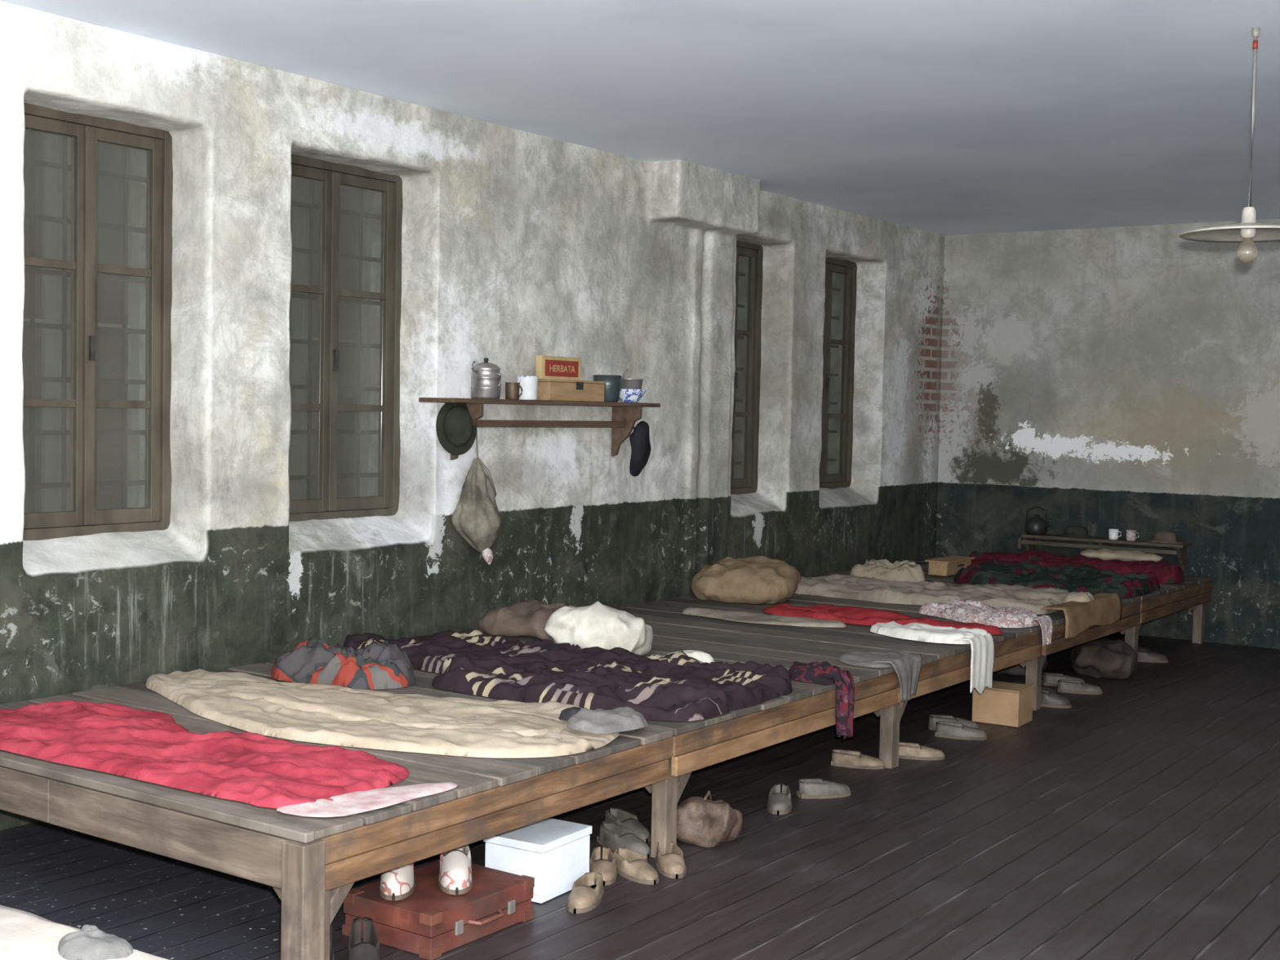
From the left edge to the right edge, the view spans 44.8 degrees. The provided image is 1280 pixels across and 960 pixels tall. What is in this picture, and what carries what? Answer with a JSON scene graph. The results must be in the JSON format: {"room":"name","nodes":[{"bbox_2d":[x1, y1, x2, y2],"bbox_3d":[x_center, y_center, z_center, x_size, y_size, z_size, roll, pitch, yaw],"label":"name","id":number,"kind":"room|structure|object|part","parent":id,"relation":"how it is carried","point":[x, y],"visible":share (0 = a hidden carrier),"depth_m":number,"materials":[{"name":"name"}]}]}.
{"room":"dormitory","nodes":[
{"label":"dormitory","id":0,"kind":"room"},
{"bbox_2d":[0,0,945,831],"bbox_3d":[-1.572,-0.268,7.021,0.774,3.145,14.110,3,3,35],"label":"wall","id":1,"kind":"structure","parent":0,"point":[517,246],"depth_m":7.66,"materials":[{"name":"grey paint"}]},
{"bbox_2d":[22,102,173,540],"bbox_3d":[-2.307,-0.618,6.262,0.275,1.710,0.870,3,3,35],"label":"window","id":2,"kind":"structure","parent":1,"relation":"in","point":[68,402],"depth_m":6.32,"materials":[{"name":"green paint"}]},
{"bbox_2d":[288,154,402,521],"bbox_3d":[-1.544,-0.653,7.350,0.275,1.710,0.970,3,3,35],"label":"window","id":3,"kind":"structure","parent":1,"relation":"in","point":[331,175],"depth_m":7.42,"materials":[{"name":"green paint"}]},
{"bbox_2d":[418,397,660,476],"bbox_3d":[-0.461,-0.206,8.089,0.222,0.415,1.780,3,3,35],"label":"wall shelf","id":4,"kind":"object","parent":1,"relation":"attached to","point":[624,415],"depth_m":8.44,"materials":[{"name":"brown wood"}]},
{"bbox_2d":[435,402,476,455],"bbox_3d":[-0.880,-0.255,7.491,0.203,0.270,0.109,0,3,-19],"label":"felt hat","id":5,"kind":"object","parent":4,"relation":"hanging from","point":[456,433],"visible":0.99,"depth_m":7.47,"materials":[{"name":"green fabric"}]},
{"bbox_2d":[451,431,501,564],"bbox_3d":[-0.793,0.078,7.670,0.187,0.690,0.295,3,3,35],"label":"drawstring bag","id":6,"kind":"object","parent":4,"relation":"hanging from","point":[476,517],"visible":1,"depth_m":7.62,"materials":[{"name":"fabric"}]},
{"bbox_2d":[470,357,501,399],"bbox_3d":[-0.762,-0.503,7.654,0.155,0.204,0.152,1,3,-12],"label":"milk can","id":7,"kind":"object","parent":4,"relation":"on","point":[486,378],"visible":0.97,"depth_m":7.59,"materials":[{"name":"silver metal"}]},
{"bbox_2d":[505,382,522,399],"bbox_3d":[-0.636,-0.446,7.770,0.074,0.085,0.094,0,3,-23],"label":"mug","id":8,"kind":"object","parent":4,"relation":"on","point":[512,388],"visible":0.88,"depth_m":7.75,"materials":[{"name":"orange metal"}]},
{"bbox_2d":[515,376,538,399],"bbox_3d":[-0.577,-0.469,7.902,0.119,0.120,0.119,1,3,-10],"label":"enamel mug","id":9,"kind":"object","parent":4,"relation":"on","point":[529,384],"visible":0.74,"depth_m":7.86,"materials":[{"name":"white metal"}]},
{"bbox_2d":[537,378,605,401],"bbox_3d":[-0.381,-0.471,8.177,0.156,0.108,0.480,3,3,35],"label":"box","id":10,"kind":"object","parent":4,"relation":"on","point":[548,389],"visible":0.84,"depth_m":8.09,"materials":[{"name":"brown wood"}]},
{"bbox_2d":[533,355,582,380],"bbox_3d":[-0.430,-0.584,8.099,0.065,0.120,0.330,3,3,35],"label":"carton","id":11,"kind":"object","parent":10,"relation":"on","point":[548,367],"visible":1,"depth_m":8.05,"materials":[{"name":"beige cardboard"}]},
{"bbox_2d":[592,374,622,402],"bbox_3d":[-0.179,-0.499,8.469,0.157,0.145,0.157,1,3,-10],"label":"cooking pot","id":12,"kind":"object","parent":4,"relation":"on","point":[612,386],"visible":0.62,"depth_m":8.40,"materials":[{"name":"metal"}]},
{"bbox_2d":[618,389,646,402],"bbox_3d":[-0.059,-0.469,8.642,0.190,0.073,0.190,3,3,35],"label":"patterned bowl","id":13,"kind":"object","parent":4,"relation":"on","point":[625,395],"visible":0.82,"depth_m":8.58,"materials":[{"name":"white ceramic"}]},
{"bbox_2d":[620,369,644,389],"bbox_3d":[-0.059,-0.551,8.636,0.166,0.128,0.172,3,3,35],"label":"bowl","id":14,"kind":"object","parent":13,"relation":"in","point":[626,384],"visible":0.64,"depth_m":8.57,"materials":[{"name":"silver metal"}]},
{"bbox_3d":[0.000,-0.176,8.724,0.112,0.316,0.191,2,3,20],"label":"hanging dark cap","id":15,"kind":"part","parent":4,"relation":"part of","materials":[{"name":"black fabric"}]},
{"bbox_2d":[730,240,763,494],"bbox_3d":[0.518,-0.746,10.288,0.275,1.710,0.750,3,3,35],"label":"window","id":16,"kind":"structure","parent":1,"relation":"in","point":[748,484],"depth_m":10.47,"materials":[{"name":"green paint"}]},
{"bbox_2d":[819,257,857,488],"bbox_3d":[1.250,-0.779,11.331,0.275,1.710,0.960,3,3,35],"label":"window","id":17,"kind":"structure","parent":1,"relation":"in","point":[849,268],"depth_m":11.59,"materials":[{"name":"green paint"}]},
{"bbox_2d":[0,632,1279,959],"bbox_3d":[1.225,1.451,4.930,6.820,0.100,14.200,3,3,35],"label":"floor","id":18,"kind":"structure","parent":0,"point":[1139,819],"depth_m":5.54,"materials":[{"name":"black wood"}]},
{"bbox_2d":[0,662,672,959],"bbox_3d":[-1.251,1.091,5.343,2.142,0.481,1.738,3,3,35],"label":"platform","id":19,"kind":"object","parent":18,"relation":"on","point":[312,864],"visible":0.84,"depth_m":4.51,"materials":[{"name":"orange wood"}]},
{"bbox_2d":[0,699,457,817],"bbox_3d":[-1.480,0.839,4.924,1.990,0.048,0.702,3,3,38],"label":"blanket","id":20,"kind":"object","parent":19,"relation":"on","point":[255,769],"visible":1,"depth_m":4.74,"materials":[{"name":"fabric"}]},
{"bbox_2d":[271,637,414,689],"bbox_3d":[-1.190,0.728,6.353,0.688,0.151,0.505,3,3,35],"label":"bundle","id":21,"kind":"object","parent":19,"relation":"on","point":[384,665],"visible":0.98,"depth_m":6.19,"materials":[{"name":"grey fabric"}]},
{"bbox_2d":[145,668,647,758],"bbox_3d":[-1.006,0.806,5.540,2.182,0.077,0.889,2,3,20],"label":"blanket","id":22,"kind":"object","parent":19,"relation":"on","point":[313,713],"depth_m":5.37,"materials":[{"name":"beige fabric"}]},
{"bbox_3d":[-0.119,0.818,5.365,0.304,0.050,0.274,-1,3,-37],"label":"flat cap","id":23,"kind":"part","parent":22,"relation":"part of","materials":[{"name":"grey fabric"}]},
{"bbox_2d":[329,916,380,959],"bbox_3d":[-0.845,1.329,4.378,0.243,0.111,0.276,1,3,-2],"label":"boots","id":24,"kind":"object","parent":18,"relation":"on","point":[368,949],"visible":0.57,"depth_m":4.41,"materials":[{"name":"leather"}]},
{"bbox_2d":[342,859,534,959],"bbox_3d":[-0.601,1.307,4.753,0.392,0.131,0.472,3,3,35],"label":"suitcase","id":25,"kind":"object","parent":18,"relation":"on","point":[430,922],"visible":0.81,"depth_m":4.63,"materials":[{"name":"leather"}]},
{"bbox_2d":[378,844,472,900],"bbox_3d":[-0.656,1.183,4.743,0.301,0.112,0.244,0,3,-20],"label":"slippers","id":26,"kind":"object","parent":25,"relation":"on","point":[455,877],"visible":0.76,"depth_m":4.67,"materials":[{"name":"fabric"}]},
{"bbox_2d":[483,817,591,903],"bbox_3d":[-0.340,1.260,5.166,0.240,0.192,0.291,3,3,32],"label":"cardboard box","id":27,"kind":"object","parent":18,"relation":"on","point":[554,852],"visible":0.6,"depth_m":5.07,"materials":[{"name":"cardboard"}]},
{"bbox_2d":[265,629,898,857],"bbox_3d":[-0.231,1.045,6.807,2.130,0.481,1.808,3,3,35],"label":"platform","id":28,"kind":"object","parent":18,"relation":"on","point":[810,707],"visible":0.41,"depth_m":6.07,"materials":[{"name":"orange wood"}]},
{"bbox_2d":[477,598,576,641],"bbox_3d":[-0.492,0.679,7.638,0.618,0.155,0.421,3,3,35],"label":"pillow","id":29,"kind":"object","parent":28,"relation":"on","point":[529,618],"visible":0.59,"depth_m":7.55,"materials":[{"name":"fabric"}]},
{"bbox_2d":[343,628,792,721],"bbox_3d":[-0.441,0.766,6.424,2.065,0.098,1.050,3,3,30],"label":"striped blanket","id":30,"kind":"object","parent":28,"relation":"on","point":[677,686],"visible":0.98,"depth_m":6.16,"materials":[{"name":"purple fabric"}]},
{"bbox_2d":[544,601,653,655],"bbox_3d":[-0.191,0.668,7.066,0.496,0.241,0.368,2,3,9],"label":"pillow","id":31,"kind":"object","parent":28,"relation":"on","point":[596,624],"visible":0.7,"depth_m":6.93,"materials":[{"name":"fabric"}]},
{"bbox_2d":[666,649,715,662],"bbox_3d":[0.213,0.778,6.792,0.254,0.068,0.182,3,3,35],"label":"cloth","id":32,"kind":"object","parent":28,"relation":"on","point":[700,655],"visible":0.4,"depth_m":6.73,"materials":[{"name":"fabric"}]},
{"bbox_2d":[788,661,854,739],"bbox_3d":[0.764,0.921,6.532,0.309,0.302,0.243,3,3,35],"label":"headscarf","id":33,"kind":"object","parent":28,"relation":"on","point":[822,673],"visible":1,"depth_m":6.43,"materials":[{"name":"fabric"}]},
{"bbox_2d":[566,846,617,913],"bbox_3d":[-0.150,1.330,5.178,0.112,0.064,0.545,2,3,9],"label":"slippers","id":34,"kind":"object","parent":18,"relation":"on","point":[584,896],"visible":1,"depth_m":5.12,"materials":[{"name":"leather"}]},
{"bbox_2d":[596,808,650,858],"bbox_3d":[-0.060,1.303,5.749,0.199,0.068,0.446,1,3,0],"label":"slippers","id":35,"kind":"object","parent":18,"relation":"on","point":[620,828],"visible":0.95,"depth_m":5.71,"materials":[{"name":"fabric"}]},
{"bbox_2d":[613,841,686,884],"bbox_3d":[0.058,1.325,5.381,0.277,0.064,0.245,-1,3,-35],"label":"slippers","id":36,"kind":"object","parent":18,"relation":"on","point":[632,865],"visible":0.98,"depth_m":5.33,"materials":[{"name":"leather"}]},
{"bbox_2d":[676,790,742,848],"bbox_3d":[0.250,1.244,5.747,0.241,0.194,0.195,2,3,21],"label":"sack","id":37,"kind":"object","parent":18,"relation":"on","point":[703,822],"visible":0.99,"depth_m":5.69,"materials":[{"name":"brown fabric"}]},
{"bbox_2d":[766,783,791,814],"bbox_3d":[0.553,1.297,6.147,0.317,0.068,0.399,4,4,43],"label":"shoes","id":38,"kind":"object","parent":18,"relation":"on","point":[780,802],"depth_m":6.23,"materials":[{"name":"grey leather"}]},
{"bbox_2d":[796,778,850,799],"bbox_3d":[0.719,1.293,6.312,0.306,0.068,0.318,4,4,43],"label":"shoes","id":39,"kind":"object","parent":18,"relation":"on","point":[808,788],"depth_m":6.44,"materials":[{"name":"grey leather"}]},
{"bbox_2d":[612,595,1042,768],"bbox_3d":[0.803,0.999,8.280,2.131,0.480,1.768,3,3,35],"label":"platform","id":40,"kind":"object","parent":18,"relation":"on","point":[944,665],"visible":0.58,"depth_m":7.78,"materials":[{"name":"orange wood"}]},
{"bbox_2d":[691,555,801,604],"bbox_3d":[0.639,0.582,9.232,0.622,0.248,0.563,2,3,20],"label":"pillow","id":41,"kind":"object","parent":40,"relation":"on","point":[757,580],"visible":1,"depth_m":9.03,"materials":[{"name":"beige fabric"}]},
{"bbox_2d":[682,607,846,627],"bbox_3d":[0.646,0.733,8.322,0.953,0.035,0.298,3,3,35],"label":"blanket","id":42,"kind":"object","parent":40,"relation":"on","point":[745,616],"visible":1,"depth_m":8.28,"materials":[{"name":"beige fabric"}]},
{"bbox_2d":[838,648,922,701],"bbox_3d":[1.077,0.882,7.047,0.346,0.194,0.425,3,3,35],"label":"cloth","id":43,"kind":"object","parent":40,"relation":"on","point":[907,666],"visible":1,"depth_m":6.95,"materials":[{"name":"fabric"}]},
{"bbox_2d":[763,603,1001,635],"bbox_3d":[1.290,0.732,8.342,1.369,0.060,0.390,3,3,35],"label":"blanket","id":44,"kind":"object","parent":40,"relation":"on","point":[847,614],"visible":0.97,"depth_m":8.34,"materials":[{"name":"fabric"}]},
{"bbox_2d":[870,620,994,693],"bbox_3d":[1.442,0.887,7.823,0.630,0.308,0.361,3,3,35],"label":"towel","id":45,"kind":"object","parent":40,"relation":"on","point":[982,660],"visible":1,"depth_m":7.66,"materials":[{"name":"fabric"}]},
{"bbox_2d":[918,598,1053,645],"bbox_3d":[1.900,0.779,8.570,0.448,0.189,0.747,0,3,-28],"label":"cloth","id":46,"kind":"object","parent":40,"relation":"on","point":[964,611],"visible":1,"depth_m":8.38,"materials":[{"name":"pink fabric"}]},
{"bbox_2d":[831,749,884,768],"bbox_3d":[0.935,1.274,6.883,0.287,0.064,0.395,0,3,-31],"label":"shoes","id":47,"kind":"object","parent":18,"relation":"on","point":[859,760],"depth_m":7.01,"materials":[{"name":"beige leather"}]},
{"bbox_2d":[898,742,945,759],"bbox_3d":[1.244,1.271,7.073,0.281,0.064,0.366,0,3,-31],"label":"shoes","id":48,"kind":"object","parent":18,"relation":"on","point":[913,751],"depth_m":7.21,"materials":[{"name":"beige leather"}]},
{"bbox_2d":[928,714,987,740],"bbox_3d":[1.597,1.242,7.808,0.255,0.068,0.307,1,3,2],"label":"shoes","id":49,"kind":"object","parent":18,"relation":"on","point":[944,726],"visible":1,"depth_m":7.71,"materials":[{"name":"grey leather"}]},
{"bbox_2d":[788,571,1141,710],"bbox_3d":[1.801,0.953,9.704,2.130,0.481,1.688,3,3,35],"label":"platform","id":50,"kind":"object","parent":18,"relation":"on","point":[1131,617],"visible":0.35,"depth_m":9.01,"materials":[{"name":"orange wood"}]},
{"bbox_2d":[794,573,1069,614],"bbox_3d":[1.675,0.667,9.540,1.903,0.097,0.874,3,3,35],"label":"blanket","id":51,"kind":"object","parent":50,"relation":"on","point":[997,596],"visible":0.9,"depth_m":9.29,"materials":[{"name":"beige fabric"}]},
{"bbox_2d":[849,559,925,582],"bbox_3d":[1.679,0.605,10.375,0.418,0.144,0.448,-1,3,-37],"label":"cloth","id":52,"kind":"object","parent":51,"relation":"on","point":[882,569],"visible":0.9,"depth_m":10.27,"materials":[{"name":"beige fabric"}]},
{"bbox_2d":[1040,591,1122,638],"bbox_3d":[2.550,0.759,9.019,0.208,0.222,0.956,3,3,35],"label":"coverlet","id":53,"kind":"object","parent":50,"relation":"on","point":[1082,611],"visible":1,"depth_m":8.98,"materials":[{"name":"brown fabric"}]},
{"bbox_2d":[972,680,1034,727],"bbox_3d":[1.902,1.171,8.136,0.262,0.188,0.233,3,3,35],"label":"carton","id":54,"kind":"object","parent":18,"relation":"on","point":[1006,704],"visible":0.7,"depth_m":8.05,"materials":[{"name":"cardboard"}]},
{"bbox_2d":[992,657,1047,675],"bbox_3d":[2.324,1.115,9.768,0.462,0.166,0.471,3,3,35],"label":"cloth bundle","id":55,"kind":"object","parent":18,"relation":"on","point":[1017,669],"visible":0.2,"depth_m":9.55,"materials":[{"name":"fabric"}]},
{"bbox_2d":[842,555,1213,660],"bbox_3d":[2.808,0.907,11.137,2.131,0.481,1.793,3,3,35],"label":"platform","id":56,"kind":"object","parent":18,"relation":"on","point":[1193,593],"visible":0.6,"depth_m":10.59,"materials":[{"name":"orange wood"}]},
{"bbox_2d":[924,555,974,576],"bbox_3d":[2.191,0.607,10.959,0.180,0.104,0.460,3,3,35],"label":"wooden box","id":57,"kind":"object","parent":56,"relation":"on","point":[948,566],"visible":0.96,"depth_m":10.82,"materials":[{"name":"brown wood"}]},
{"bbox_2d":[953,559,1160,598],"bbox_3d":[2.718,0.643,10.299,1.295,0.115,1.208,3,3,35],"label":"blanket","id":58,"kind":"object","parent":56,"relation":"on","point":[1081,577],"visible":0.94,"depth_m":10.13,"materials":[{"name":"green fabric"}]},
{"bbox_2d":[968,550,1183,583],"bbox_3d":[3.124,0.604,11.147,1.547,0.132,0.595,3,3,35],"label":"blanket","id":59,"kind":"object","parent":56,"relation":"on","point":[1166,572],"visible":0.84,"depth_m":10.93,"materials":[{"name":"red fabric"}]},
{"bbox_2d":[1080,548,1163,562],"bbox_3d":[3.453,0.546,11.133,0.573,0.088,0.236,3,3,35],"label":"sheet","id":60,"kind":"object","parent":59,"relation":"on","point":[1104,554],"visible":0.92,"depth_m":11.06,"materials":[{"name":"beige fabric"}]},
{"bbox_2d":[1013,680,1071,708],"bbox_3d":[2.256,1.204,8.719,0.255,0.088,0.350,1,3,-1],"label":"shoes","id":61,"kind":"object","parent":18,"relation":"on","point":[1050,697],"visible":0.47,"depth_m":8.57,"materials":[{"name":"leather"}]},
{"bbox_2d":[1041,672,1102,694],"bbox_3d":[2.549,1.200,9.154,0.255,0.068,0.355,1,3,-6],"label":"shoes","id":62,"kind":"object","parent":18,"relation":"on","point":[1065,683],"visible":1,"depth_m":9.03,"materials":[{"name":"grey leather"}]},
{"bbox_2d":[1070,637,1137,679],"bbox_3d":[2.887,1.102,9.683,0.410,0.222,0.487,2,3,25],"label":"cloth sack","id":63,"kind":"object","parent":18,"relation":"on","point":[1104,658],"visible":1,"depth_m":9.51,"materials":[{"name":"brown fabric"}]},
{"bbox_2d":[1137,645,1168,662],"bbox_3d":[3.343,1.154,10.389,0.274,0.078,0.378,1,3,-2],"label":"shoes","id":64,"kind":"object","parent":18,"relation":"on","point":[1144,654],"visible":0.56,"depth_m":10.23,"materials":[{"name":"leather"}]},
{"bbox_3d":[-2.359,1.173,3.097,2.910,0.480,1.598,3,3,35],"label":"platform","id":65,"kind":"object","parent":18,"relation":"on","visible":0},
{"bbox_2d":[0,904,168,959],"bbox_3d":[-2.312,0.916,3.091,2.862,0.030,1.566,3,3,35],"label":"bedsheet","id":66,"kind":"object","parent":65,"relation":"on","point":[24,935],"visible":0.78,"depth_m":3.15,"materials":[{"name":"white fabric"}]},
{"bbox_2d":[57,924,133,959],"bbox_3d":[-1.091,0.919,3.090,0.175,0.037,0.121,3,3,35],"label":"handkerchief","id":67,"kind":"object","parent":66,"relation":"on","point":[91,943],"visible":1,"depth_m":3.06,"materials":[{"name":"grey fabric"}]},
{"bbox_2d":[0,0,1279,235],"bbox_3d":[1.132,-1.673,4.896,7.200,0.100,14.200,3,3,35],"label":"ceiling","id":68,"kind":"structure","parent":0,"point":[946,117],"depth_m":6.67,"materials":[{"name":"white paint"}]},
{"bbox_2d":[1178,26,1279,262],"bbox_3d":[2.219,-1.212,5.627,0.480,0.845,0.480,3,3,35],"label":"pendant lamp","id":69,"kind":"object","parent":68,"relation":"hanging from","point":[1248,232],"visible":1,"depth_m":5.63,"materials":[{"name":"metal"}]},
{"bbox_2d":[935,218,1279,648],"bbox_3d":[5.256,-0.292,10.540,6.800,3.130,0.300,3,3,35],"label":"wall","id":70,"kind":"structure","parent":0,"point":[1098,380],"depth_m":11.51,"materials":[{"name":"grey paint"}]},
{"bbox_2d":[1017,533,1191,571],"bbox_3d":[3.431,0.539,11.512,1.230,0.208,0.228,3,3,35],"label":"wall shelf","id":71,"kind":"object","parent":70,"relation":"attached to","point":[1029,540],"visible":0.78,"depth_m":11.40,"materials":[{"name":"brown wood"}]},
{"bbox_2d":[1024,506,1053,534],"bbox_3d":[3.041,0.306,11.783,0.232,0.215,0.170,3,3,35],"label":"kettle","id":72,"kind":"object","parent":71,"relation":"on","point":[1036,525],"visible":1,"depth_m":11.74,"materials":[{"name":"black metal"}]},
{"bbox_2d":[1056,525,1095,537],"bbox_3d":[3.268,0.384,11.626,0.289,0.082,0.196,3,3,35],"label":"felt hat","id":73,"kind":"object","parent":71,"relation":"on","point":[1075,531],"visible":1,"depth_m":11.57,"materials":[{"name":"green fabric"}]},
{"bbox_2d":[1108,528,1121,539],"bbox_3d":[3.496,0.401,11.438,0.072,0.075,0.084,0,3,-19],"label":"enamel mug","id":74,"kind":"object","parent":71,"relation":"on","point":[1113,533],"visible":1,"depth_m":11.42,"materials":[{"name":"white metal"}]},
{"bbox_2d":[1126,529,1139,541],"bbox_3d":[3.602,0.406,11.363,0.072,0.075,0.084,0,3,-19],"label":"enamel mug","id":75,"kind":"object","parent":71,"relation":"on","point":[1131,534],"visible":1,"depth_m":11.34,"materials":[{"name":"white metal"}]},
{"bbox_2d":[1146,531,1184,543],"bbox_3d":[3.811,0.412,11.252,0.274,0.082,0.186,3,3,35],"label":"felt hat","id":76,"kind":"object","parent":71,"relation":"on","point":[1165,537],"visible":1,"depth_m":11.20,"materials":[{"name":"brown fabric"}]},
{"label":"outside","id":77,"kind":"structure","parent":0,"visible":0},
{"bbox_3d":[0.575,2.065,13.105,2.400,0.100,26.000,3,3,35],"label":"ground","id":78,"kind":"structure","parent":77,"visible":0},
{"bbox_2d":[22,128,359,512],"bbox_3d":[0.105,-1.065,14.557,0.300,6.000,24.000,3,3,35],"label":"window glass","id":79,"kind":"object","parent":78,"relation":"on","point":[110,157],"visible":0.02,"depth_m":9.54,"materials":[{"name":"glass"}]}
]}

